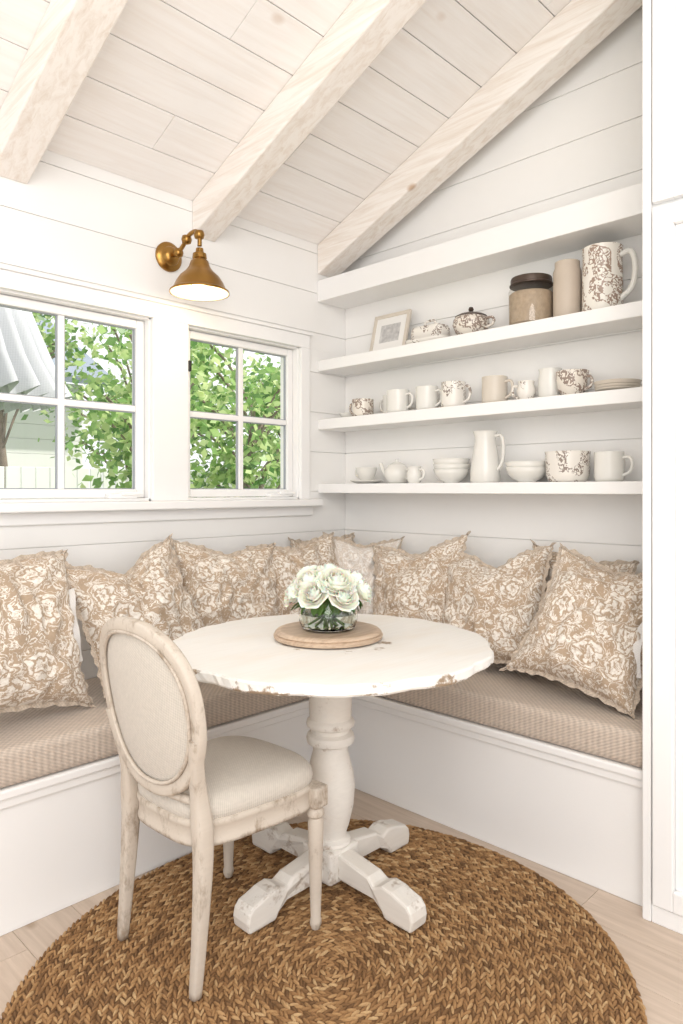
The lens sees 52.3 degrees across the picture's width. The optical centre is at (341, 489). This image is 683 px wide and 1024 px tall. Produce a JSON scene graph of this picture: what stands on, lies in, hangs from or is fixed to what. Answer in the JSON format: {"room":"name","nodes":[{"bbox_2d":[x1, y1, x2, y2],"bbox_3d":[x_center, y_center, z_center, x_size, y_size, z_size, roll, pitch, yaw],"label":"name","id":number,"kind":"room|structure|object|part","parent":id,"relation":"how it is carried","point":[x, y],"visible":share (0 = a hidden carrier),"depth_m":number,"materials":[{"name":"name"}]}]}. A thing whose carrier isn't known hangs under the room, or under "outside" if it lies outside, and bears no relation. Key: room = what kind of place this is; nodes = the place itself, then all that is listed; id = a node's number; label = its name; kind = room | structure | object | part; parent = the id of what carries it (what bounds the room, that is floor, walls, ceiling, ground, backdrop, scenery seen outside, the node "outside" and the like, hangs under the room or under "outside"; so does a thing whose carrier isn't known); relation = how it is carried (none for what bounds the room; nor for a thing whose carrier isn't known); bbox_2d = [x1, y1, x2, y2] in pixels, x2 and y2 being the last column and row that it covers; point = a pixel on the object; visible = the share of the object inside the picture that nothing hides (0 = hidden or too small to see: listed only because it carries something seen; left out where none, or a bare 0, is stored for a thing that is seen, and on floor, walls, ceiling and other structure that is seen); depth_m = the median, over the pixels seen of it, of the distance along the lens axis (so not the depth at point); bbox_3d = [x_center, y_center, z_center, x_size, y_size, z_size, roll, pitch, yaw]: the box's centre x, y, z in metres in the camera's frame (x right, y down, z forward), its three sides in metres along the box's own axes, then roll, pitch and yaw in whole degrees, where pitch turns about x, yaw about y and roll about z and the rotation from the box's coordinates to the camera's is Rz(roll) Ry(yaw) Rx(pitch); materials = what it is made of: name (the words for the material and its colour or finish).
{"room":"breakfast nook","nodes":[
{"label":"breakfast nook","id":0,"kind":"room"},
{"bbox_2d":[0,150,345,679],"bbox_3d":[-1.380,0.060,2.267,0.140,2.900,4.140,0,0,44],"label":"wall","id":1,"kind":"structure","parent":0,"point":[73,219],"depth_m":2.81,"materials":[{"name":"white paint"}]},
{"bbox_2d":[0,289,150,502],"bbox_3d":[-1.049,-0.325,2.585,0.110,0.740,0.700,0,0,44],"label":"window","id":2,"kind":"structure","parent":1,"relation":"in","point":[6,300],"depth_m":2.63,"materials":[{"name":"white paint"}]},
{"bbox_2d":[0,305,134,488],"bbox_3d":[-1.046,-0.325,2.581,0.012,0.644,0.604,0,0,44],"label":"gasket","id":3,"kind":"object","parent":2,"relation":"attached to","point":[133,330],"visible":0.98,"depth_m":2.59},
{"bbox_3d":[-1.046,-0.325,2.581,0.028,0.644,0.604,0,0,44],"label":"muntins","id":4,"kind":"part","parent":2,"relation":"part of","materials":[{"name":"white wood"}]},
{"bbox_2d":[105,492,142,498],"bbox_3d":[-0.850,0.020,2.720,0.045,0.026,0.140,0,0,44],"label":"crank","id":5,"kind":"object","parent":2,"relation":"attached to","point":[123,494],"visible":0.98,"depth_m":2.70,"materials":[{"name":"white paint"}]},
{"bbox_2d":[0,264,312,500],"bbox_3d":[-0.727,-0.360,2.813,0.032,0.810,1.656,0,0,44],"label":"trim","id":6,"kind":"structure","parent":1,"relation":"attached to","point":[170,322],"depth_m":2.83,"materials":[{"name":"white paint"}]},
{"bbox_2d":[0,499,322,526],"bbox_3d":[-0.769,0.085,2.820,0.162,0.080,1.785,0,0,44],"label":"trim","id":7,"kind":"structure","parent":1,"relation":"attached to","point":[51,513],"depth_m":2.73,"materials":[{"name":"white paint"}]},
{"bbox_2d":[155,229,229,300],"bbox_3d":[-0.589,-0.891,2.732,0.340,0.258,0.230,0,0,44],"label":"brass wall sconce","id":8,"kind":"object","parent":1,"relation":"attached to","point":[198,282],"visible":1,"depth_m":2.73,"materials":[{"name":"gold metal"}]},
{"bbox_3d":[-0.617,-0.982,2.759,0.204,0.075,0.017,0,0,44],"label":"arm","id":9,"kind":"part","parent":8,"relation":"part of","materials":[{"name":"gold metal"}]},
{"bbox_3d":[-0.550,-0.850,2.694,0.230,0.175,0.230,0,0,44],"label":"lamp shade","id":10,"kind":"part","parent":8,"relation":"part of","materials":[{"name":"gold metal"}]},
{"bbox_3d":[-0.550,-0.810,2.694,0.222,0.094,0.222,0,0,44],"label":"lamp shade","id":11,"kind":"part","parent":8,"relation":"part of","materials":[{"name":"metal"}]},
{"bbox_3d":[-0.550,-0.809,2.694,0.056,0.085,0.056,0,0,44],"label":"bulb","id":12,"kind":"part","parent":8,"relation":"part of","materials":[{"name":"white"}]},
{"bbox_2d":[188,326,298,500],"bbox_3d":[-0.470,-0.325,3.178,0.110,0.740,0.645,0,0,44],"label":"window","id":13,"kind":"structure","parent":1,"relation":"in","point":[199,336],"depth_m":3.21,"materials":[{"name":"white paint"}]},
{"bbox_2d":[188,360,191,371],"bbox_3d":[-0.639,-0.517,2.906,0.028,0.045,0.014,0,0,44],"label":"latch","id":14,"kind":"object","parent":13,"relation":"attached to","point":[189,361],"visible":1,"depth_m":2.90,"materials":[{"name":"metal"}]},
{"bbox_3d":[-0.466,-0.325,3.175,0.028,0.644,0.549,0,0,44],"label":"muntins","id":15,"kind":"part","parent":13,"relation":"part of","materials":[{"name":"white wood"}]},
{"bbox_2d":[190,339,285,488],"bbox_3d":[-0.466,-0.325,3.175,0.012,0.644,0.549,0,0,44],"label":"window grille","id":16,"kind":"object","parent":13,"relation":"attached to","point":[236,348],"visible":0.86,"depth_m":3.20,"materials":[{"name":"white wood"}]},
{"bbox_2d":[266,491,293,496],"bbox_3d":[-0.290,0.020,3.294,0.045,0.026,0.140,0,0,44],"label":"crank","id":17,"kind":"object","parent":13,"relation":"attached to","point":[280,493],"visible":1,"depth_m":3.27,"materials":[{"name":"white paint"}]},
{"bbox_2d":[0,0,571,243],"bbox_3d":[0.143,-2.106,0.781,4.437,1.864,4.139,0,0,44],"label":"ceiling","id":18,"kind":"structure","parent":0,"point":[174,87],"depth_m":2.53,"materials":[{"name":"white wood"}]},
{"bbox_2d":[0,0,127,183],"bbox_3d":[0.336,-2.018,0.953,4.149,1.884,0.125,0,0,44],"label":"ceiling beam","id":19,"kind":"structure","parent":18,"relation":"attached to","point":[70,36],"depth_m":2.12,"materials":[{"name":"beige wood"}]},
{"bbox_2d":[193,0,426,241],"bbox_3d":[0.894,-2.018,1.526,4.149,1.884,0.115,0,0,44],"label":"ceiling beam","id":20,"kind":"structure","parent":18,"relation":"attached to","point":[365,28],"depth_m":2.50,"materials":[{"name":"beige wood"}]},
{"bbox_2d":[318,0,642,276],"bbox_3d":[1.408,-2.018,2.052,4.149,1.884,0.125,0,0,44],"label":"ceiling beam","id":21,"kind":"structure","parent":18,"relation":"attached to","point":[581,25],"depth_m":2.83,"materials":[{"name":"beige wood"}]},
{"bbox_2d":[299,602,357,632],"bbox_3d":[-0.041,0.384,2.163,0.184,0.094,0.184,0,0,44],"label":"glass bowl","id":22,"kind":"object","parent":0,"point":[327,618],"depth_m":2.08,"materials":[{"name":"clear glass"}]},
{"bbox_2d":[0,789,682,1023],"bbox_3d":[0.124,1.220,0.702,4.200,0.020,3.999,0,0,44],"label":"floor","id":23,"kind":"structure","parent":0,"point":[653,952],"depth_m":1.90,"materials":[{"name":"brown wood"}]},
{"bbox_2d":[0,696,642,935],"bbox_3d":[-0.722,1.010,1.597,1.736,0.400,3.899,0,0,44],"label":"built-in bench","id":24,"kind":"object","parent":23,"relation":"on","point":[576,814],"visible":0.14,"depth_m":2.19,"materials":[{"name":"white paint"}]},
{"bbox_2d":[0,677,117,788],"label":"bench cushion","id":25,"kind":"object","parent":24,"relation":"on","point":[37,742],"depth_m":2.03,"materials":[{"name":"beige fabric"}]},
{"bbox_2d":[0,549,95,713],"bbox_3d":[-1.006,0.417,2.069,0.287,0.570,0.554,0,0,39],"label":"throw pillow","id":26,"kind":"object","parent":25,"relation":"on","point":[41,658],"visible":1,"depth_m":2.10,"materials":[{"name":"beige fabric"}]},
{"bbox_2d":[66,533,203,703],"bbox_3d":[-0.710,0.435,2.456,0.275,0.534,0.566,0,0,35],"label":"throw pillow","id":27,"kind":"object","parent":25,"relation":"on","point":[152,591],"visible":0.57,"depth_m":2.41,"materials":[{"name":"beige fabric"}]},
{"bbox_2d":[198,682,308,727],"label":"bench cushion","id":28,"kind":"object","parent":24,"relation":"on","point":[221,704],"depth_m":2.44,"materials":[{"name":"beige fabric"}]},
{"bbox_2d":[172,540,278,626],"bbox_3d":[-0.450,0.446,2.838,0.549,0.513,0.232,0,0,-43],"label":"throw pillow","id":29,"kind":"object","parent":28,"relation":"on","point":[237,585],"visible":0.59,"depth_m":2.78,"materials":[{"name":"beige fabric"}]},
{"bbox_2d":[245,532,339,614],"bbox_3d":[-0.153,0.449,3.090,0.256,0.505,0.497,0,0,45],"label":"throw pillow","id":30,"kind":"object","parent":28,"relation":"on","point":[287,561],"visible":0.29,"depth_m":3.07,"materials":[{"name":"beige fabric"}]},
{"bbox_2d":[288,532,354,547],"bbox_3d":[-0.055,0.457,3.375,0.416,0.489,0.162,0,0,-44],"label":"throw pillow","id":31,"kind":"object","parent":28,"relation":"on","point":[294,543],"visible":0.02,"depth_m":3.33,"materials":[{"name":"beige fabric"}]},
{"bbox_2d":[323,532,404,613],"bbox_3d":[0.082,0.450,3.216,0.413,0.504,0.209,0,0,8],"label":"throw pillow","id":32,"kind":"object","parent":28,"relation":"on","point":[349,555],"visible":0.27,"depth_m":3.22,"materials":[{"name":"beige fabric"}]},
{"bbox_2d":[370,531,470,622],"bbox_3d":[0.305,0.438,2.991,0.546,0.528,0.267,0,0,31],"label":"throw pillow","id":33,"kind":"object","parent":28,"relation":"on","point":[407,585],"visible":0.61,"depth_m":2.94,"materials":[{"name":"beige fabric"}]},
{"bbox_3d":[-0.721,0.851,1.223,1.212,0.028,3.365,0,0,44],"label":"moulding","id":34,"kind":"part","parent":24,"relation":"part of","materials":[{"name":"white paint"}]},
{"bbox_2d":[381,663,642,767],"bbox_3d":[0.640,0.756,2.606,1.188,0.106,0.546,0,0,44],"label":"bench cushion","id":35,"kind":"object","parent":24,"relation":"on","point":[536,706],"visible":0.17,"depth_m":2.31,"materials":[{"name":"beige fabric"}]},
{"bbox_2d":[442,542,556,663],"bbox_3d":[0.581,0.451,2.708,0.563,0.501,0.270,0,0,40],"label":"throw pillow","id":36,"kind":"object","parent":35,"relation":"on","point":[499,604],"visible":0.62,"depth_m":2.64,"materials":[{"name":"beige fabric"}]},
{"bbox_2d":[499,543,642,718],"bbox_3d":[0.831,0.447,2.323,0.542,0.507,0.317,0,0,39],"label":"throw pillow","id":37,"kind":"object","parent":35,"relation":"on","point":[585,634],"visible":0.83,"depth_m":2.25,"materials":[{"name":"beige fabric"}]},
{"bbox_2d":[530,539,639,591],"bbox_3d":[0.869,0.449,2.609,0.465,0.506,0.148,0,0,40],"label":"throw pillow","id":38,"kind":"object","parent":35,"relation":"on","point":[618,565],"visible":0.07,"depth_m":2.53,"materials":[{"name":"beige fabric"}]},
{"bbox_2d":[0,819,647,1023],"bbox_3d":[-0.030,1.203,1.739,1.480,0.014,1.592,0,0,44],"label":"jute rug","id":39,"kind":"object","parent":23,"relation":"on","point":[498,941],"visible":0.72,"depth_m":1.79,"materials":[{"name":"brown wicker"}]},
{"bbox_2d":[99,616,327,1001],"bbox_3d":[-0.350,0.753,1.869,0.425,0.884,0.517,0,0,42],"label":"dining chair","id":40,"kind":"object","parent":39,"relation":"on","point":[198,793],"visible":1,"depth_m":1.72,"materials":[{"name":"paint"}]},
{"bbox_3d":[-0.584,0.884,1.863,0.065,0.622,0.077,0,0,42],"label":"leg","id":41,"kind":"part","parent":40,"relation":"part of","materials":[{"name":"paint"}]},
{"bbox_2d":[107,633,186,780],"bbox_3d":[-0.492,0.533,1.713,0.364,0.382,0.068,0,0,42],"label":"chair back","id":42,"kind":"object","parent":40,"relation":"on","point":[147,672],"depth_m":1.67,"materials":[{"name":"fabric"}]},
{"bbox_3d":[-0.490,0.533,1.716,0.422,0.444,0.102,0,0,42],"label":"frame","id":43,"kind":"part","parent":40,"relation":"part of","materials":[{"name":"paint"}]},
{"bbox_3d":[-0.458,0.745,1.750,0.315,0.024,0.033,0,0,42],"label":"rail","id":44,"kind":"part","parent":40,"relation":"part of","materials":[{"name":"paint"}]},
{"bbox_3d":[-0.334,0.884,1.636,0.065,0.622,0.077,0,0,42],"label":"leg","id":45,"kind":"part","parent":40,"relation":"part of","materials":[{"name":"paint"}]},
{"bbox_3d":[-0.319,0.830,1.903,0.396,0.065,0.425,0,0,42],"label":"seat rail","id":46,"kind":"part","parent":40,"relation":"part of","materials":[{"name":"paint"}]},
{"bbox_3d":[-0.320,0.766,1.903,0.392,0.072,0.421,0,0,42],"label":"seat","id":47,"kind":"part","parent":40,"relation":"part of","materials":[{"name":"fabric"}]},
{"bbox_3d":[-0.349,1.000,2.150,0.048,0.388,0.051,0,0,42],"label":"leg","id":48,"kind":"part","parent":40,"relation":"part of","materials":[{"name":"paint"}]},
{"bbox_3d":[-0.070,1.000,1.896,0.048,0.388,0.051,0,0,42],"label":"leg","id":49,"kind":"part","parent":40,"relation":"part of","materials":[{"name":"paint"}]},
{"bbox_2d":[173,614,493,933],"bbox_3d":[-0.035,0.827,2.126,0.977,0.734,0.982,0,0,44],"label":"pedestal dining table","id":50,"kind":"object","parent":39,"relation":"on","point":[243,655],"visible":0.81,"depth_m":2.00,"materials":[{"name":"paint"}]},
{"bbox_2d":[273,621,382,648],"bbox_3d":[-0.041,0.445,2.163,0.340,0.029,0.340,0,0,44],"label":"serving board","id":51,"kind":"object","parent":50,"relation":"on","point":[293,634],"visible":0.81,"depth_m":2.06,"materials":[{"name":"brown wood"}]},
{"bbox_2d":[284,563,372,632],"bbox_3d":[-0.041,0.330,2.165,0.274,0.203,0.272,0,0,44],"label":"flower arrangement","id":52,"kind":"object","parent":51,"relation":"on","point":[328,595],"visible":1,"depth_m":2.08,"materials":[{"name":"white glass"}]},
{"bbox_2d":[643,0,682,934],"bbox_3d":[1.719,-0.340,1.520,1.862,3.100,0.599,0,0,44],"label":"tall cabinet","id":53,"kind":"object","parent":23,"relation":"on","point":[662,19],"visible":1,"depth_m":1.92,"materials":[{"name":"white paint"}]},
{"bbox_3d":[0.863,-0.340,1.960,0.024,3.100,0.017,0,0,44],"label":"frame","id":54,"kind":"part","parent":53,"relation":"part of","materials":[{"name":"white paint"}]},
{"bbox_3d":[1.031,-1.320,1.791,0.440,1.040,0.025,0,0,44],"label":"door panel","id":55,"kind":"part","parent":53,"relation":"part of","materials":[{"name":"white paint"}]},
{"bbox_3d":[1.031,0.185,1.791,0.440,1.940,0.025,0,0,44],"label":"door panel","id":56,"kind":"part","parent":53,"relation":"part of","materials":[{"name":"white paint"}]},
{"bbox_2d":[345,5,642,574],"bbox_3d":[1.570,-0.737,2.183,4.200,4.494,0.140,0,0,44],"label":"wall","id":57,"kind":"structure","parent":0,"point":[581,139],"depth_m":2.89,"materials":[{"name":"white paint"}]},
{"bbox_2d":[317,182,642,308],"bbox_3d":[0.570,-0.988,2.921,1.736,0.105,0.200,0,0,44],"label":"wall shelf","id":58,"kind":"object","parent":57,"relation":"attached to","point":[616,215],"depth_m":2.78,"materials":[{"name":"white paint"}]},
{"bbox_2d":[318,300,642,375],"bbox_3d":[0.572,-0.617,2.923,1.736,0.053,0.194,0,0,44],"label":"wall shelf","id":59,"kind":"object","parent":57,"relation":"attached to","point":[627,316],"visible":1,"depth_m":2.78,"materials":[{"name":"white paint"}]},
{"bbox_2d":[369,309,411,350],"bbox_3d":[0.229,-0.742,3.286,0.220,0.196,0.061,0,0,44],"label":"picture frame","id":60,"kind":"object","parent":59,"relation":"on","point":[389,330],"visible":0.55,"depth_m":3.28,"materials":[{"name":"beige wood"}]},
{"bbox_2d":[373,314,406,350],"bbox_3d":[0.230,-0.742,3.287,0.184,0.164,0.006,0,-14,44],"label":"print","id":61,"kind":"object","parent":60,"relation":"attached to","point":[389,330],"depth_m":3.29},
{"bbox_2d":[405,319,449,343],"bbox_3d":[0.396,-0.702,3.099,0.220,0.117,0.140,0,0,44],"label":"butter dish","id":62,"kind":"object","parent":59,"relation":"on","point":[436,330],"visible":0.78,"depth_m":3.05,"materials":[{"name":"white ceramic"}]},
{"bbox_2d":[453,307,494,334],"bbox_3d":[0.550,-0.710,2.941,0.155,0.132,0.170,0,0,-6],"label":"sugar bowl","id":63,"kind":"object","parent":59,"relation":"on","point":[471,321],"visible":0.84,"depth_m":2.89,"materials":[{"name":"white ceramic"}]},
{"bbox_2d":[509,273,552,324],"bbox_3d":[0.751,-0.744,2.749,0.176,0.200,0.176,0,0,44],"label":"glass storage jar","id":64,"kind":"object","parent":59,"relation":"on","point":[531,300],"visible":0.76,"depth_m":2.68,"materials":[{"name":"beige"}]},
{"bbox_3d":[0.751,-0.825,2.749,0.168,0.038,0.168,0,0,44],"label":"lid","id":65,"kind":"part","parent":64,"relation":"part of","materials":[{"name":"brown wood"}]},
{"bbox_2d":[553,259,581,316],"bbox_3d":[0.859,-0.754,2.646,0.104,0.222,0.104,0,0,44],"label":"canister","id":66,"kind":"object","parent":59,"relation":"on","point":[567,274],"visible":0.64,"depth_m":2.60,"materials":[{"name":"beige ceramic"}]},
{"bbox_2d":[582,242,637,310],"bbox_3d":[0.963,-0.764,2.530,0.144,0.242,0.185,0,0,-15],"label":"pitcher","id":67,"kind":"object","parent":59,"relation":"on","point":[602,266],"visible":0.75,"depth_m":2.49,"materials":[{"name":"white ceramic"}]},
{"bbox_2d":[318,387,642,431],"bbox_3d":[0.572,-0.325,2.923,1.736,0.050,0.194,0,0,44],"label":"wall shelf","id":68,"kind":"object","parent":57,"relation":"attached to","point":[627,398],"visible":1,"depth_m":2.79,"materials":[{"name":"white paint"}]},
{"bbox_2d":[339,412,351,416],"bbox_3d":[0.034,-0.365,3.451,0.090,0.030,0.090,0,0,44],"label":"dish","id":69,"kind":"object","parent":68,"relation":"on","point":[345,414],"visible":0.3,"depth_m":3.42,"materials":[{"name":"white ceramic"}]},
{"bbox_2d":[349,398,373,415],"bbox_3d":[0.100,-0.393,3.361,0.104,0.085,0.128,0,0,-12],"label":"patterned cup","id":70,"kind":"object","parent":68,"relation":"on","point":[360,406],"visible":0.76,"depth_m":3.31,"materials":[{"name":"white ceramic"}]},
{"bbox_2d":[379,395,386,412],"bbox_3d":[0.238,-0.400,3.316,0.090,0.098,0.112,0,0,-13],"label":"mug","id":71,"kind":"object","parent":68,"relation":"on","point":[384,400],"visible":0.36,"depth_m":3.28,"materials":[{"name":"ceramic"}]},
{"bbox_2d":[387,389,413,412],"bbox_3d":[0.261,-0.403,3.178,0.104,0.105,0.128,0,0,-13],"label":"mug","id":72,"kind":"object","parent":68,"relation":"on","point":[397,399],"visible":0.77,"depth_m":3.14,"materials":[{"name":"ceramic"}]},
{"bbox_2d":[416,385,440,409],"bbox_3d":[0.385,-0.406,3.100,0.100,0.110,0.124,0,0,-13],"label":"mug","id":73,"kind":"object","parent":68,"relation":"on","point":[426,396],"visible":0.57,"depth_m":3.07,"materials":[{"name":"white ceramic"}]},
{"bbox_2d":[441,381,471,406],"bbox_3d":[0.488,-0.408,2.999,0.106,0.115,0.131,0,0,-12],"label":"mug","id":74,"kind":"object","parent":68,"relation":"on","point":[453,393],"visible":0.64,"depth_m":2.96,"materials":[{"name":"white ceramic"}]},
{"bbox_2d":[482,375,513,402],"bbox_3d":[0.634,-0.408,2.856,0.104,0.115,0.128,0,0,-13],"label":"mug","id":75,"kind":"object","parent":68,"relation":"on","point":[494,387],"visible":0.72,"depth_m":2.82,"materials":[{"name":"beige ceramic"}]},
{"bbox_2d":[511,380,535,399],"bbox_3d":[0.733,-0.392,2.777,0.076,0.082,0.096,0,0,-14],"label":"creamer","id":76,"kind":"object","parent":68,"relation":"on","point":[526,389],"visible":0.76,"depth_m":2.74,"materials":[{"name":"white ceramic"}]},
{"bbox_2d":[538,367,561,396],"bbox_3d":[0.818,-0.411,2.722,0.092,0.122,0.092,0,0,44],"label":"pitcher","id":77,"kind":"object","parent":68,"relation":"on","point":[547,384],"visible":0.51,"depth_m":2.68,"materials":[{"name":"ceramic"}]},
{"bbox_2d":[555,369,593,394],"bbox_3d":[0.874,-0.400,2.632,0.122,0.098,0.123,0,0,-1],"label":"cup","id":78,"kind":"object","parent":68,"relation":"on","point":[569,381],"visible":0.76,"depth_m":2.58,"materials":[{"name":"white ceramic"}]},
{"bbox_2d":[593,378,641,390],"bbox_3d":[0.997,-0.370,2.512,0.164,0.040,0.164,0,0,44],"label":"plates","id":79,"kind":"object","parent":68,"relation":"on","point":[621,383],"visible":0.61,"depth_m":2.45,"materials":[{"name":"beige ceramic"}]},
{"bbox_2d":[318,481,642,493],"bbox_3d":[0.572,-0.007,2.923,1.736,0.045,0.194,0,0,44],"label":"wall shelf","id":80,"kind":"object","parent":57,"relation":"attached to","point":[604,487],"visible":0.98,"depth_m":2.75,"materials":[{"name":"white paint"}]},
{"bbox_2d":[350,467,382,483],"bbox_3d":[0.120,-0.070,3.368,0.160,0.078,0.160,0,0,44],"label":"cup","id":81,"kind":"object","parent":80,"relation":"on","point":[366,475],"visible":0.99,"depth_m":3.33,"materials":[{"name":"white ceramic"}]},
{"bbox_2d":[379,459,407,482],"bbox_3d":[0.258,-0.088,3.258,0.120,0.115,0.179,0,0,-15],"label":"teapot","id":82,"kind":"object","parent":80,"relation":"on","point":[395,472],"visible":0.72,"depth_m":3.21,"materials":[{"name":"white ceramic"}]},
{"bbox_2d":[407,466,424,482],"bbox_3d":[0.327,-0.068,3.096,0.068,0.075,0.087,0,0,-15],"label":"mug","id":83,"kind":"object","parent":80,"relation":"on","point":[414,474],"visible":0.92,"depth_m":3.08,"materials":[{"name":"white ceramic"}]},
{"bbox_2d":[433,458,469,482],"bbox_3d":[0.476,-0.083,3.017,0.162,0.104,0.162,0,0,44],"label":"stacked bowls","id":84,"kind":"object","parent":80,"relation":"on","point":[447,470],"visible":0.98,"depth_m":2.96,"materials":[{"name":"white ceramic"}]},
{"bbox_2d":[470,430,504,482],"bbox_3d":[0.597,-0.137,2.876,0.124,0.212,0.135,0,0,-6],"label":"water pitcher","id":85,"kind":"object","parent":80,"relation":"on","point":[485,466],"visible":0.96,"depth_m":2.84,"materials":[{"name":"ceramic"}]},
{"bbox_2d":[505,461,545,481],"bbox_3d":[0.738,-0.071,2.762,0.173,0.082,0.173,0,0,44],"label":"stacked bowls","id":86,"kind":"object","parent":80,"relation":"on","point":[520,471],"visible":0.9,"depth_m":2.70,"materials":[{"name":"white ceramic"}]},
{"bbox_2d":[545,450,590,481],"bbox_3d":[0.859,-0.088,2.640,0.168,0.115,0.168,0,0,44],"label":"patterned bowl","id":87,"kind":"object","parent":80,"relation":"on","point":[570,465],"visible":0.94,"depth_m":2.57,"materials":[{"name":"white ceramic"}]},
{"bbox_2d":[594,451,633,481],"bbox_3d":[0.978,-0.085,2.521,0.104,0.108,0.128,0,0,-13],"label":"mug","id":88,"kind":"object","parent":80,"relation":"on","point":[608,465],"visible":0.96,"depth_m":2.49,"materials":[{"name":"ceramic"}]},
{"label":"outside","id":89,"kind":"structure","parent":0,"visible":0},
{"bbox_3d":[-7.925,1.540,12.749,23.850,0.060,30.000,0,0,44],"label":"ground","id":90,"kind":"structure","parent":89,"visible":0},
{"bbox_2d":[0,307,71,412],"bbox_3d":[-2.477,0.010,4.050,1.701,3.000,1.706,0,0,44],"label":"patio umbrella","id":91,"kind":"object","parent":90,"relation":"on","point":[27,367],"visible":0.73,"depth_m":3.95,"materials":[{"name":"fabric"}]},
{"bbox_2d":[0,312,103,487],"bbox_3d":[-3.604,-0.661,7.717,1.659,4.347,1.978,0,0,44],"label":"tree","id":92,"kind":"object","parent":90,"relation":"on","point":[48,339],"visible":0.16,"depth_m":7.76,"materials":[{"name":"green plant"}]},
{"bbox_2d":[5,314,113,487],"bbox_3d":[-6.687,-0.840,8.326,3.000,4.700,7.000,0,0,44],"label":"neighbouring house","id":93,"kind":"structure","parent":90,"relation":"on","point":[23,448],"depth_m":9.42,"materials":[{"name":"white wood"}]},
{"bbox_2d":[30,323,230,479],"bbox_3d":[-2.765,-0.563,8.913,2.091,4.153,2.467,0,0,44],"label":"tree","id":94,"kind":"object","parent":90,"relation":"on","point":[82,375],"visible":0.19,"depth_m":8.40,"materials":[{"name":"green plant"}]},
{"bbox_2d":[0,466,279,498],"bbox_3d":[-3.137,0.635,7.433,0.070,1.750,11.080,0,0,44],"label":"picket fence","id":95,"kind":"object","parent":90,"relation":"on","point":[44,476],"visible":0.09,"depth_m":7.42,"materials":[{"name":"white wood"}]},
{"bbox_2d":[65,320,235,487],"bbox_3d":[-1.742,-0.090,6.421,1.612,3.208,1.814,0,0,-13],"label":"tree","id":96,"kind":"object","parent":90,"relation":"on","point":[116,420],"visible":0.3,"depth_m":6.08,"materials":[{"name":"green plant"}]},
{"bbox_2d":[190,342,279,488],"bbox_3d":[-0.861,-0.163,7.460,2.522,3.355,2.555,0,0,44],"label":"tree","id":97,"kind":"object","parent":90,"relation":"on","point":[252,457],"visible":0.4,"depth_m":7.00,"materials":[{"name":"green plant"}]},
{"bbox_2d":[210,348,279,488],"bbox_3d":[-0.543,-0.328,9.004,2.433,3.684,2.670,0,0,44],"label":"tree","id":98,"kind":"object","parent":90,"relation":"on","point":[255,370],"visible":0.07,"depth_m":8.56,"materials":[{"name":"green plant"}]}
]}

